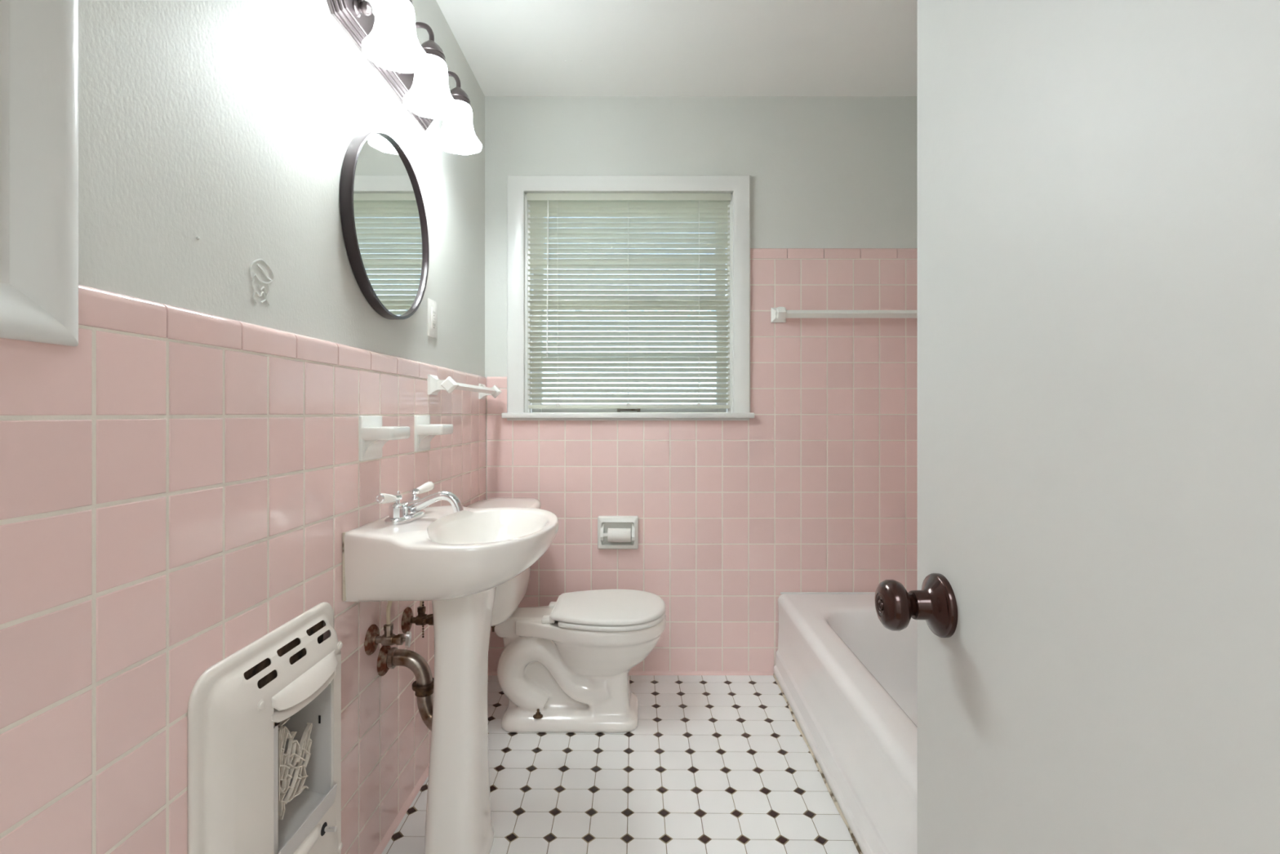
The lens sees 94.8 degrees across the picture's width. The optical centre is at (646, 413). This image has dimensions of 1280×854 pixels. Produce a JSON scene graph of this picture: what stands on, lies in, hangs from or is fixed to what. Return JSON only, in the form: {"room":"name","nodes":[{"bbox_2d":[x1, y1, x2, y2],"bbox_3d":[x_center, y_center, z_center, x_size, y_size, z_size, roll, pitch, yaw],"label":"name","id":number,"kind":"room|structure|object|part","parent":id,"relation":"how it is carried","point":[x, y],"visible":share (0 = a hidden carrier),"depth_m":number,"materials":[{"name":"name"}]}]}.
{"room":"bathroom","nodes":[
{"label":"bathroom","id":0,"kind":"room"},
{"bbox_2d":[0,0,486,853],"bbox_3d":[-0.736,-0.117,1.274,0.164,2.420,2.669,0,0,0],"label":"wall","id":1,"kind":"structure","parent":0,"point":[181,482],"depth_m":0.90,"materials":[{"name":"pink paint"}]},
{"bbox_2d":[0,0,78,346],"bbox_3d":[-0.658,-0.495,0.423,0.036,0.834,0.526,0,0,0],"label":"upper cabinet","id":2,"kind":"object","parent":1,"relation":"attached to","point":[39,38],"visible":1,"depth_m":0.64,"materials":[{"name":"white wood"}]},
{"bbox_3d":[-0.675,-0.493,0.422,0.002,0.714,0.400,0,0,0],"label":"frame","id":3,"kind":"part","parent":2,"relation":"part of","materials":[{"name":"white wood"}]},
{"bbox_3d":[-0.668,0.470,1.200,0.028,1.246,2.519,0,0,0],"label":"tile panel","id":4,"kind":"part","parent":1,"relation":"part of","materials":[{"name":"pink tile"}]},
{"bbox_2d":[186,601,342,853],"bbox_3d":[-0.679,0.711,1.054,0.135,0.645,0.393,0,0,0],"label":"wall heater","id":5,"kind":"object","parent":1,"relation":"attached to","point":[264,734],"visible":1,"depth_m":1.01,"materials":[{"name":"white metal"}]},
{"bbox_3d":[-0.691,0.661,1.015,0.104,0.245,0.013,0,0,0],"label":"panel","id":6,"kind":"part","parent":5,"relation":"part of","materials":[{"name":"white metal"}]},
{"bbox_2d":[278,717,312,819],"bbox_3d":[-0.656,0.636,1.099,0.012,0.187,0.107,0,0,0],"label":"grille","id":7,"kind":"object","parent":5,"relation":"attached to","point":[285,759],"depth_m":1.09,"materials":[{"name":"beige metal"}]},
{"bbox_3d":[-0.692,0.639,1.195,0.103,0.298,0.002,0,0,0],"label":"panel","id":8,"kind":"part","parent":5,"relation":"part of","materials":[{"name":"white metal"}]},
{"bbox_3d":[-0.625,0.819,1.160,0.026,0.010,0.010,0,0,0],"label":"valve stem","id":9,"kind":"part","parent":5,"relation":"part of","materials":[{"name":"silver metal"}]},
{"bbox_2d":[339,129,429,319],"bbox_3d":[-0.661,-0.477,1.527,0.026,0.464,0.464,0,0,0],"label":"round mirror","id":10,"kind":"object","parent":1,"relation":"attached to","point":[384,220],"visible":1,"depth_m":1.48,"materials":[{"name":"grey mirror"}]},
{"bbox_2d":[359,415,409,461],"bbox_3d":[-0.631,0.059,1.425,0.083,0.106,0.108,0,0,0],"label":"soap holder","id":11,"kind":"object","parent":1,"relation":"attached to","point":[373,436],"visible":1,"depth_m":1.38,"materials":[{"name":"white ceramic"}]},
{"bbox_3d":[-0.667,0.059,1.425,0.011,0.106,0.108,0,0,0],"label":"mounting plate","id":12,"kind":"part","parent":11,"relation":"part of","materials":[{"name":"white ceramic"}]},
{"bbox_2d":[360,426,409,439],"bbox_3d":[-0.627,0.048,1.425,0.075,0.030,0.108,0,0,0],"label":"tray","id":13,"kind":"object","parent":11,"relation":"on","point":[367,433],"depth_m":1.37,"materials":[{"name":"white ceramic"}]},
{"bbox_2d":[364,601,411,654],"bbox_3d":[-0.622,0.502,1.430,0.095,0.166,0.070,0,0,0],"label":"supply valve","id":14,"kind":"object","parent":1,"relation":"attached to","point":[372,637],"visible":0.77,"depth_m":1.42,"materials":[{"name":"metal"}]},
{"bbox_3d":[-0.578,0.549,1.430,0.008,0.038,0.018,0,0,0],"label":"oval handle","id":15,"kind":"part","parent":14,"relation":"part of","materials":[{"name":"silver metal"}]},
{"bbox_2d":[326,0,482,155],"bbox_3d":[-0.583,-0.909,1.526,0.186,0.218,0.596,0,0,0],"label":"vanity light","id":16,"kind":"object","parent":1,"relation":"attached to","point":[388,41],"visible":1,"depth_m":1.48,"materials":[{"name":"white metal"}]},
{"bbox_3d":[-0.661,-0.910,1.523,0.030,0.110,0.590,0,0,0],"label":"plate","id":17,"kind":"part","parent":16,"relation":"part of","materials":[{"name":"silver metal"}]},
{"bbox_3d":[-0.587,-0.962,1.315,0.127,0.111,0.073,0,0,0],"label":"lamp arm","id":18,"kind":"part","parent":16,"relation":"part of","materials":[{"name":"brown metal"}]},
{"bbox_3d":[-0.560,-0.859,1.315,0.141,0.119,0.141,0,0,0],"label":"lamp shade","id":19,"kind":"part","parent":16,"relation":"part of","materials":[{"name":"white glass"}]},
{"bbox_3d":[-0.560,-0.861,1.315,0.044,0.078,0.044,0,0,0],"label":"light bulb","id":20,"kind":"part","parent":16,"relation":"part of","materials":[{"name":"white glass"}]},
{"bbox_3d":[-0.587,-0.962,1.534,0.127,0.111,0.073,0,0,0],"label":"lamp arm","id":21,"kind":"part","parent":16,"relation":"part of","materials":[{"name":"brown metal"}]},
{"bbox_3d":[-0.560,-0.859,1.534,0.141,0.119,0.141,0,0,0],"label":"lamp shade","id":22,"kind":"part","parent":16,"relation":"part of","materials":[{"name":"white glass"}]},
{"bbox_3d":[-0.560,-0.861,1.534,0.044,0.078,0.044,0,0,0],"label":"light bulb","id":23,"kind":"part","parent":16,"relation":"part of","materials":[{"name":"white glass"}]},
{"bbox_3d":[-0.560,-0.861,1.753,0.044,0.078,0.044,0,0,0],"label":"light bulb","id":24,"kind":"part","parent":16,"relation":"part of","materials":[{"name":"white glass"}]},
{"bbox_3d":[-0.560,-0.859,1.753,0.141,0.119,0.141,0,0,0],"label":"lamp shade","id":25,"kind":"part","parent":16,"relation":"part of","materials":[{"name":"white glass"}]},
{"bbox_3d":[-0.587,-0.962,1.753,0.127,0.111,0.073,0,0,0],"label":"lamp arm","id":26,"kind":"part","parent":16,"relation":"part of","materials":[{"name":"brown metal"}]},
{"bbox_2d":[377,645,434,731],"bbox_3d":[-0.562,0.697,1.486,0.227,0.217,0.083,0,0,9],"label":"trap","id":27,"kind":"object","parent":1,"relation":"attached to","point":[388,658],"visible":0.63,"depth_m":1.48,"materials":[{"name":"metal"}]},
{"bbox_2d":[401,600,433,633],"bbox_3d":[-0.628,0.516,1.629,0.103,0.192,0.069,0,0,16],"label":"supply valve","id":28,"kind":"object","parent":1,"relation":"attached to","point":[407,620],"visible":0.56,"depth_m":1.63,"materials":[{"name":"metal"}]},
{"bbox_2d":[427,297,437,338],"bbox_3d":[-0.671,-0.297,1.853,0.010,0.116,0.072,0,0,0],"label":"wall outlet","id":29,"kind":"object","parent":1,"relation":"attached to","point":[432,305],"visible":1,"depth_m":1.84,"materials":[{"name":"white plastic"}]},
{"bbox_2d":[431,306,435,329],"bbox_3d":[-0.670,-0.297,1.853,0.004,0.068,0.033,0,0,0],"label":"receptacle","id":30,"kind":"object","parent":29,"relation":"attached to","point":[433,308],"depth_m":1.85,"materials":[{"name":"white plastic"}]},
{"bbox_2d":[414,415,453,452],"bbox_3d":[-0.631,0.059,1.754,0.083,0.106,0.108,0,0,0],"label":"soap holder","id":31,"kind":"object","parent":1,"relation":"attached to","point":[424,431],"visible":1,"depth_m":1.71,"materials":[{"name":"white ceramic"}]},
{"bbox_3d":[-0.667,0.059,1.754,0.011,0.106,0.108,0,0,0],"label":"mounting plate","id":32,"kind":"part","parent":31,"relation":"part of","materials":[{"name":"white ceramic"}]},
{"bbox_2d":[416,423,453,435],"bbox_3d":[-0.627,0.048,1.754,0.075,0.030,0.108,0,0,0],"label":"tray","id":33,"kind":"object","parent":31,"relation":"on","point":[421,428],"depth_m":1.70,"materials":[{"name":"white ceramic"}]},
{"bbox_2d":[426,374,502,399],"bbox_3d":[-0.626,-0.087,2.102,0.085,0.062,0.609,0,0,0],"label":"towel bar","id":34,"kind":"object","parent":1,"relation":"attached to","point":[435,384],"visible":1,"depth_m":1.83,"materials":[{"name":"white ceramic"}]},
{"bbox_2d":[381,675,858,853],"bbox_3d":[0.293,1.119,1.209,2.135,0.060,2.762,0,0,0],"label":"floor","id":35,"kind":"structure","parent":0,"point":[710,764],"depth_m":1.74,"materials":[{"name":"white tile"}]},
{"bbox_2d":[342,505,558,853],"bbox_3d":[-0.444,0.673,1.450,0.447,0.831,0.524,0,0,0],"label":"pedestal sink","id":36,"kind":"object","parent":35,"relation":"on","point":[456,562],"visible":0.97,"depth_m":1.37,"materials":[{"name":"white ceramic"}]},
{"bbox_2d":[374,481,463,524],"bbox_3d":[-0.573,0.218,1.427,0.173,0.079,0.199,0,0,43],"label":"faucet","id":37,"kind":"object","parent":36,"relation":"on","point":[405,512],"visible":1,"depth_m":1.43,"materials":[{"name":"silver metal"}]},
{"bbox_3d":[-0.597,0.195,1.353,0.024,0.027,0.055,0,0,8],"label":"porcelain lever","id":38,"kind":"part","parent":37,"relation":"part of","materials":[{"name":"white ceramic"}]},
{"bbox_3d":[-0.588,0.219,1.387,0.035,0.057,0.035,0,0,-23],"label":"handle","id":39,"kind":"part","parent":37,"relation":"part of","materials":[{"name":"silver metal"}]},
{"bbox_3d":[-0.588,0.251,1.440,0.060,0.014,0.166,0,0,0],"label":"plate","id":40,"kind":"part","parent":37,"relation":"part of","materials":[{"name":"silver metal"}]},
{"bbox_3d":[-0.588,0.219,1.494,0.035,0.057,0.035,0,0,23],"label":"handle","id":41,"kind":"part","parent":37,"relation":"part of","materials":[{"name":"silver metal"}]},
{"bbox_3d":[-0.573,0.193,1.525,0.024,0.029,0.057,0,0,19],"label":"porcelain lever","id":42,"kind":"part","parent":37,"relation":"part of","materials":[{"name":"white ceramic"}]},
{"bbox_3d":[-0.528,0.219,1.440,0.161,0.058,0.040,0,0,0],"label":"spout","id":43,"kind":"part","parent":37,"relation":"part of","materials":[{"name":"silver metal"}]},
{"bbox_2d":[413,613,433,620],"bbox_3d":[-0.528,0.520,1.510,0.132,0.016,0.026,0,0,0],"label":"rod","id":44,"kind":"object","parent":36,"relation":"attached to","point":[425,615],"visible":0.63,"depth_m":1.50,"materials":[{"name":"gold metal"}]},
{"bbox_2d":[422,600,424,637],"bbox_3d":[-0.576,0.498,1.520,0.005,0.163,0.005,0,0,22],"label":"chain","id":45,"kind":"object","parent":36,"relation":"hanging from","point":[423,602],"visible":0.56,"depth_m":1.52,"materials":[{"name":"gold metal"}]},
{"bbox_2d":[344,505,558,601],"bbox_3d":[-0.444,0.337,1.450,0.447,0.159,0.524,0,0,0],"label":"basin","id":46,"kind":"object","parent":36,"relation":"in","point":[442,554],"depth_m":1.27,"materials":[{"name":"white ceramic"}]},
{"bbox_2d":[466,497,666,732],"bbox_3d":[-0.292,0.711,2.120,0.728,0.754,0.490,0,0,0],"label":"toilet","id":47,"kind":"object","parent":35,"relation":"on","point":[564,665],"visible":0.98,"depth_m":2.03,"materials":[{"name":"white ceramic"}]},
{"bbox_3d":[-0.528,0.352,2.120,0.256,0.036,0.490,0,0,0],"label":"tank lid","id":48,"kind":"part","parent":47,"relation":"part of","materials":[{"name":"white ceramic"}]},
{"bbox_3d":[-0.537,0.537,2.120,0.226,0.342,0.456,0,0,0],"label":"tank","id":49,"kind":"part","parent":47,"relation":"part of","materials":[{"name":"white ceramic"}]},
{"bbox_3d":[-0.239,0.902,2.120,0.622,0.372,0.356,0,0,0],"label":"bowl","id":50,"kind":"part","parent":47,"relation":"part of","materials":[{"name":"white ceramic"}]},
{"bbox_3d":[-0.131,0.699,2.120,0.400,0.036,0.361,0,0,0],"label":"seat lid","id":51,"kind":"part","parent":47,"relation":"part of","materials":[{"name":"white plastic"}]},
{"bbox_3d":[-0.116,0.713,2.120,0.370,0.018,0.361,0,0,0],"label":"seat","id":52,"kind":"part","parent":47,"relation":"part of","materials":[{"name":"white plastic"}]},
{"bbox_2d":[773,591,917,853],"bbox_3d":[0.914,0.920,1.700,0.784,0.347,1.521,0,0,0],"label":"bathtub","id":53,"kind":"object","parent":35,"relation":"on","point":[847,682],"visible":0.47,"depth_m":1.76,"materials":[{"name":"white ceramic"}]},
{"bbox_2d":[435,0,917,96],"bbox_3d":[0.321,-1.366,1.220,2.278,0.083,2.779,0,0,0],"label":"ceiling","id":54,"kind":"structure","parent":0,"point":[511,47],"depth_m":2.12,"materials":[{"name":"white paint"}]},
{"bbox_2d":[484,96,917,675],"bbox_3d":[0.321,-0.117,2.527,2.278,2.420,0.164,0,0,0],"label":"wall","id":55,"kind":"structure","parent":0,"point":[816,491],"depth_m":2.46,"materials":[{"name":"pink tile"}]},
{"bbox_2d":[597,515,638,549],"bbox_3d":[-0.117,0.496,2.426,0.168,0.136,0.067,0,0,0],"label":"toilet paper holder","id":56,"kind":"object","parent":55,"relation":"attached to","point":[614,532],"visible":1,"depth_m":2.43,"materials":[{"name":"white ceramic"}]},
{"bbox_3d":[-0.182,0.498,2.430,0.012,0.076,0.050,0,0,0],"label":"roller arm","id":57,"kind":"part","parent":56,"relation":"part of","materials":[{"name":"white ceramic"}]},
{"bbox_3d":[-0.053,0.498,2.430,0.012,0.076,0.050,0,0,0],"label":"roller arm","id":58,"kind":"part","parent":56,"relation":"part of","materials":[{"name":"white ceramic"}]},
{"bbox_2d":[501,175,754,420],"bbox_3d":[-0.075,-0.479,2.517,1.044,1.019,0.184,0,0,0],"label":"window","id":59,"kind":"structure","parent":55,"relation":"in","point":[517,186],"depth_m":2.44,"materials":[{"name":"white"}]},
{"bbox_3d":[-0.075,0.014,2.467,1.044,0.032,0.084,0,0,0],"label":"sill","id":60,"kind":"part","parent":59,"relation":"part of","materials":[{"name":"white wood"}]},
{"bbox_2d":[526,193,730,408],"bbox_3d":[-0.073,-0.470,2.473,0.854,0.902,0.038,0,0,0],"label":"blind","id":61,"kind":"object","parent":59,"relation":"attached to","point":[699,213],"visible":1,"depth_m":2.48,"materials":[{"name":"white plastic"}]},
{"bbox_3d":[-0.371,-0.459,2.478,0.002,0.865,0.027,0,0,0],"label":"ladder cord","id":62,"kind":"part","parent":61,"relation":"part of","materials":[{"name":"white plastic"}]},
{"bbox_3d":[-0.073,-0.027,2.478,0.844,0.014,0.024,0,0,0],"label":"rail","id":63,"kind":"part","parent":61,"relation":"part of","materials":[{"name":"white plastic"}]},
{"bbox_3d":[0.222,-0.459,2.478,0.002,0.865,0.027,0,0,0],"label":"ladder cord","id":64,"kind":"part","parent":61,"relation":"part of","materials":[{"name":"white fabric"}]},
{"bbox_3d":[-0.073,-0.245,2.527,0.832,0.484,0.032,0,0,0],"label":"sash","id":65,"kind":"part","parent":59,"relation":"part of","materials":[{"name":"white wood"}]},
{"bbox_3d":[-0.073,-0.684,2.565,0.832,0.466,0.032,0,0,0],"label":"sash","id":66,"kind":"part","parent":59,"relation":"part of","materials":[{"name":"white"}]},
{"bbox_3d":[-0.073,-0.681,2.565,0.752,0.396,0.004,0,0,0],"label":"pane","id":67,"kind":"part","parent":59,"relation":"part of","materials":[{"name":"clear glass"}]},
{"bbox_3d":[-0.073,-0.243,2.527,0.752,0.412,0.004,0,0,0],"label":"pane","id":68,"kind":"part","parent":59,"relation":"part of","materials":[{"name":"clear glass"}]},
{"bbox_2d":[770,306,917,322],"bbox_3d":[0.866,-0.409,2.420,0.691,0.062,0.079,0,0,0],"label":"towel bar","id":69,"kind":"object","parent":55,"relation":"attached to","point":[779,314],"visible":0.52,"depth_m":2.40,"materials":[{"name":"white ceramic"}]},
{"bbox_3d":[0.321,-0.119,-0.115,2.278,2.416,0.110,0,0,0],"label":"wall","id":70,"kind":"structure","parent":0,"visible":0},
{"bbox_2d":[874,0,1279,853],"bbox_3d":[0.305,0.068,0.323,0.103,2.018,0.755,0,0,0],"label":"door","id":71,"kind":"structure","parent":70,"relation":"in","point":[1095,603],"depth_m":0.42,"materials":[{"name":"white paint"}]},
{"bbox_3d":[0.273,0.209,0.641,0.038,0.054,0.054,0,0,0],"label":"knob","id":72,"kind":"part","parent":71,"relation":"part of","materials":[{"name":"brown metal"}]}
]}

